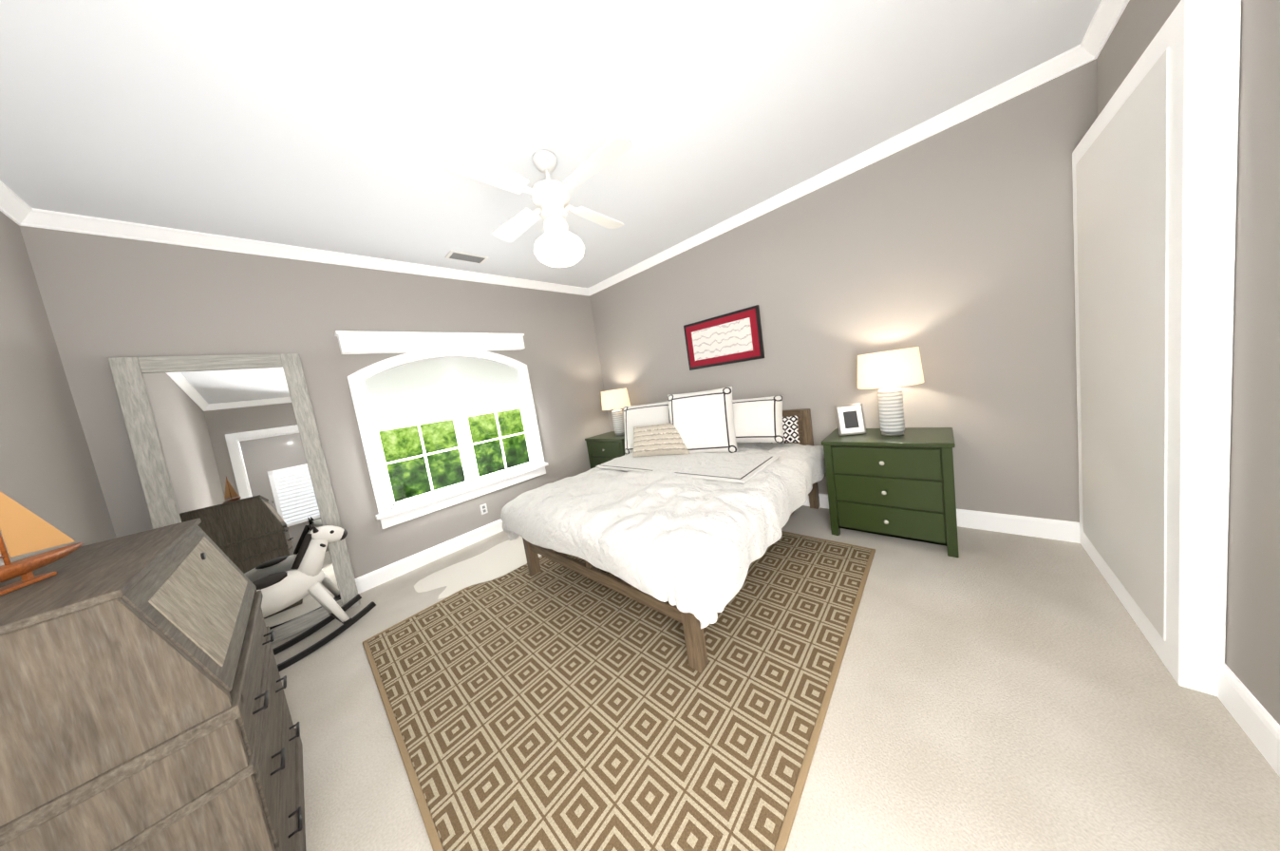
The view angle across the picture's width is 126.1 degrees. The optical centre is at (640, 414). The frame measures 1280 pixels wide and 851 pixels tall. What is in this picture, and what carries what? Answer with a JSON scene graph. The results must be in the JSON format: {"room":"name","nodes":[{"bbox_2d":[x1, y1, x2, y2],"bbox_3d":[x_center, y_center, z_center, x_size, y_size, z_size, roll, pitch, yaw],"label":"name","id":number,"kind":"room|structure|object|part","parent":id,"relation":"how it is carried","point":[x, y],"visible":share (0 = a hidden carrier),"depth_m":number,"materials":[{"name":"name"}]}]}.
{"room":"bedroom","nodes":[
{"label":"bedroom","id":0,"kind":"room"},
{"bbox_2d":[0,210,116,565],"bbox_3d":[-0.653,0.139,-0.673,8.030,3.000,0.185,-3,7,43],"label":"wall","id":1,"kind":"structure","parent":0,"point":[48,473],"depth_m":1.73,"materials":[{"name":"grey paint"}]},
{"bbox_2d":[0,180,41,226],"bbox_3d":[-1.922,-1.249,0.344,4.610,0.085,0.073,-3,7,43],"label":"crown molding","id":2,"kind":"structure","parent":1,"relation":"attached to","point":[19,211],"depth_m":1.83,"materials":[{"name":"white wood"}]},
{"bbox_2d":[18,225,610,578],"bbox_3d":[-2.056,-0.060,3.615,0.150,3.000,4.600,-3,7,43],"label":"wall","id":3,"kind":"structure","parent":0,"point":[103,298],"depth_m":2.77,"materials":[{"name":"grey paint"}]},
{"bbox_2d":[34,208,588,295],"bbox_3d":[-2.173,-1.505,3.422,0.068,0.085,4.110,-3,7,43],"label":"crown molding","id":4,"kind":"structure","parent":3,"relation":"attached to","point":[50,219],"depth_m":2.53,"materials":[{"name":"white wood"}]},
{"bbox_2d":[355,519,503,593],"bbox_3d":[-1.780,1.342,3.700,0.016,0.140,4.200,-3,7,43],"label":"baseboard","id":5,"kind":"structure","parent":3,"relation":"attached to","point":[376,577],"depth_m":3.27,"materials":[{"name":"white wood"}]},
{"bbox_2d":[334,330,525,354],"bbox_3d":[-2.055,-0.770,3.467,0.114,0.185,1.745,-3,7,43],"label":"window valance","id":6,"kind":"object","parent":3,"relation":"attached to","point":[371,342],"visible":1,"depth_m":3.26,"materials":[{"name":"white wood"}]},
{"bbox_2d":[363,356,525,430],"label":"shade","id":7,"kind":"object","parent":3,"relation":"attached to","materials":[{"name":"white fabric"}]},
{"bbox_2d":[347,350,548,528],"bbox_3d":[-1.985,0.105,3.629,0.220,1.670,1.800,-3,7,43],"label":"window","id":8,"kind":"structure","parent":3,"relation":"in","point":[442,385],"depth_m":3.46,"materials":[{"name":"white wood"}]},
{"bbox_2d":[375,405,525,432],"bbox_3d":[-1.976,0.023,3.602,0.014,0.024,1.518,-3,7,43],"label":"bar","id":9,"kind":"object","parent":8,"relation":"attached to","point":[425,422],"visible":1,"depth_m":3.47,"materials":[{"name":"white wood"}]},
{"bbox_3d":[-2.021,0.070,3.655,0.065,1.414,1.520,-3,7,43],"label":"window sashes","id":10,"kind":"part","parent":8,"relation":"part of","materials":[{"name":"white wood"}]},
{"bbox_2d":[479,503,488,514],"bbox_3d":[-1.784,1.080,3.718,0.008,0.115,0.070,-3,7,43],"label":"electrical outlet plate","id":11,"kind":"object","parent":3,"relation":"attached to","point":[483,508],"visible":1,"depth_m":3.71,"materials":[{"name":"white plastic"}]},
{"bbox_2d":[0,0,1101,288],"bbox_3d":[0.593,-1.768,0.782,8.030,0.120,4.600,-3,7,43],"label":"ceiling","id":12,"kind":"structure","parent":0,"point":[334,125],"depth_m":1.69,"materials":[{"name":"white paint"}]},
{"bbox_2d":[445,249,488,263],"bbox_3d":[-1.752,-1.590,3.298,0.170,0.016,0.360,-3,7,43],"label":"ceiling vent","id":13,"kind":"object","parent":12,"relation":"in","point":[465,256],"visible":0.98,"depth_m":3.27,"materials":[{"name":"white metal"}]},
{"bbox_2d":[439,136,632,267],"bbox_3d":[-0.567,-1.326,2.130,1.005,0.662,1.005,-9,5,-6],"label":"fan","id":14,"kind":"object","parent":12,"relation":"hanging from","point":[557,244],"visible":1,"depth_m":2.02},
{"bbox_3d":[-0.534,-1.105,2.151,0.330,0.213,0.330,-3,7,43],"label":"globe","id":15,"kind":"part","parent":14,"relation":"part of"},
{"bbox_2d":[271,505,1279,850],"bbox_3d":[1.047,1.296,1.073,8.030,0.139,4.600,-3,7,43],"label":"floor","id":16,"kind":"structure","parent":0,"point":[1001,691],"depth_m":1.29,"materials":[{"name":"carpet"}]},
{"bbox_2d":[0,518,305,850],"bbox_3d":[-1.567,1.036,0.982,0.944,1.189,0.635,-3,7,43],"label":"secretary desk","id":17,"kind":"object","parent":16,"relation":"on","point":[143,705],"visible":1,"depth_m":0.78,"materials":[{"name":"grey wood"}]},
{"bbox_2d":[0,490,84,595],"bbox_3d":[-1.655,0.296,0.832,0.297,0.320,0.150,-3,7,43],"label":"sailboat model","id":18,"kind":"object","parent":17,"relation":"on","point":[23,530],"visible":1,"depth_m":0.88},
{"bbox_2d":[107,353,360,644],"bbox_3d":[-2.849,0.616,2.392,0.244,2.124,0.840,-3,7,43],"label":"leaning mirror","id":19,"kind":"object","parent":16,"relation":"on","point":[227,450],"visible":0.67,"depth_m":2.37,"materials":[{"name":"grey weathered wood"},{"name":"mirror glass"}]},
{"bbox_2d":[252,524,376,671],"bbox_3d":[-2.448,1.239,2.181,0.312,0.820,0.916,-5,6,31],"label":"rocking horse","id":20,"kind":"object","parent":16,"relation":"on","point":[280,591],"visible":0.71,"depth_m":2.29},
{"bbox_2d":[584,431,624,469],"bbox_3d":[-0.296,0.689,4.726,0.784,0.799,0.550,-3,7,43],"label":"nightstand","id":21,"kind":"object","parent":16,"relation":"on","point":[605,447],"visible":0.4,"depth_m":4.56,"materials":[{"name":"green paint"}]},
{"bbox_2d":[600,387,630,435],"bbox_3d":[-0.326,-0.030,4.622,0.410,0.645,0.410,-3,7,43],"label":"lamp","id":22,"kind":"object","parent":21,"relation":"on","point":[614,399],"visible":0.9,"depth_m":4.47,"materials":[{"name":"white fabric"}]},
{"bbox_2d":[362,530,875,850],"bbox_3d":[-0.077,1.285,2.326,2.570,0.013,2.670,-3,7,43],"label":"rug","id":23,"kind":"object","parent":16,"relation":"on","point":[552,705],"visible":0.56,"depth_m":1.52,"materials":[{"name":"fabric"}]},
{"bbox_2d":[500,386,826,672],"bbox_3d":[0.245,0.516,2.932,2.134,1.318,2.373,-3,7,43],"label":"bed","id":24,"kind":"object","parent":16,"relation":"on","point":[685,507],"visible":1,"depth_m":2.24,"materials":[{"name":"white fabric"}]},
{"bbox_2d":[500,438,826,629],"bbox_3d":[0.269,0.655,2.884,2.050,0.462,2.302,-3,7,43],"label":"duvet","id":25,"kind":"object","parent":24,"relation":"on","point":[683,530],"depth_m":2.06,"materials":[{"name":"white fabric"}]},
{"bbox_2d":[769,414,800,443],"bbox_3d":[1.385,0.145,3.129,0.270,0.270,0.104,-5,-12,31],"label":"pillow","id":26,"kind":"object","parent":24,"relation":"on","point":[790,428],"depth_m":3.06,"materials":[{"name":"fabric"}]},
{"bbox_2d":[820,427,959,557],"bbox_3d":[1.982,0.554,2.598,0.784,0.799,0.550,-3,7,43],"label":"nightstand","id":27,"kind":"object","parent":16,"relation":"on","point":[900,486],"visible":1,"depth_m":2.39,"materials":[{"name":"green paint"}]},
{"bbox_2d":[834,403,866,435],"bbox_3d":[1.758,0.041,2.723,0.200,0.247,0.087,-7,6,15],"label":"photo frame","id":28,"kind":"object","parent":27,"relation":"on","point":[850,420],"visible":0.98,"depth_m":2.70,"materials":[{"name":"white wood"}]},
{"bbox_2d":[857,346,923,435],"bbox_3d":[1.930,-0.165,2.514,0.410,0.645,0.410,-3,7,43],"label":"lamp","id":29,"kind":"object","parent":27,"relation":"on","point":[888,372],"visible":1,"depth_m":2.41,"materials":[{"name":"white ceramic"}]},
{"bbox_2d":[589,58,1097,522],"bbox_3d":[2.306,-0.605,2.542,8.030,3.000,0.150,-3,7,43],"label":"wall","id":30,"kind":"structure","parent":0,"point":[949,253],"depth_m":2.47,"materials":[{"name":"grey paint"}]},
{"bbox_2d":[683,304,764,370],"bbox_3d":[0.907,-0.828,3.647,0.920,0.540,0.036,-3,7,43],"label":"picture","id":31,"kind":"object","parent":30,"relation":"attached to","point":[736,336],"visible":0.98,"depth_m":3.59,"materials":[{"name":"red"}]},
{"bbox_2d":[588,47,1099,295],"bbox_3d":[0.881,-1.955,3.390,4.610,0.085,0.068,-3,7,43],"label":"crown molding","id":32,"kind":"structure","parent":30,"relation":"attached to","point":[1063,63],"depth_m":2.47,"materials":[{"name":"white wood"}]},
{"bbox_2d":[802,493,1080,543],"bbox_3d":[1.320,0.885,3.679,4.610,0.140,0.016,-3,7,43],"label":"baseboard","id":33,"kind":"structure","parent":30,"relation":"attached to","point":[1030,526],"depth_m":2.36,"materials":[{"name":"white wood"}]},
{"bbox_2d":[1096,0,1279,724],"bbox_3d":[1.419,-0.267,0.369,0.150,3.000,4.300,-3,7,43],"label":"wall","id":34,"kind":"structure","parent":0,"point":[1252,640],"depth_m":1.03,"materials":[{"name":"grey paint"}]},
{"bbox_2d":[1074,0,1129,64],"bbox_3d":[1.143,-1.702,0.325,0.068,0.085,4.110,-3,7,43],"label":"crown molding","id":35,"kind":"structure","parent":34,"relation":"attached to","point":[1108,12],"depth_m":1.70,"materials":[{"name":"white wood"}]},
{"bbox_2d":[1072,0,1241,696],"bbox_3d":[2.381,-0.251,1.582,0.098,2.460,1.240,-3,7,43],"label":"door frame","id":36,"kind":"structure","parent":34,"relation":"attached to","point":[1155,166],"depth_m":1.24,"materials":[{"name":"white wood"}]},
{"bbox_2d":[1217,663,1279,776],"bbox_3d":[2.001,1.036,1.031,0.016,0.140,2.920,-3,7,43],"label":"baseboard","id":37,"kind":"structure","parent":34,"relation":"attached to","point":[1253,718],"depth_m":1.09,"materials":[{"name":"white wood"}]},
{"label":"outside","id":38,"kind":"structure","parent":0,"visible":0},
{"bbox_2d":[378,408,529,501],"bbox_3d":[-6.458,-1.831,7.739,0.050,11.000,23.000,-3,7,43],"label":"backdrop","id":39,"kind":"structure","parent":38,"point":[515,424],"depth_m":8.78,"materials":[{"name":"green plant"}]}
]}

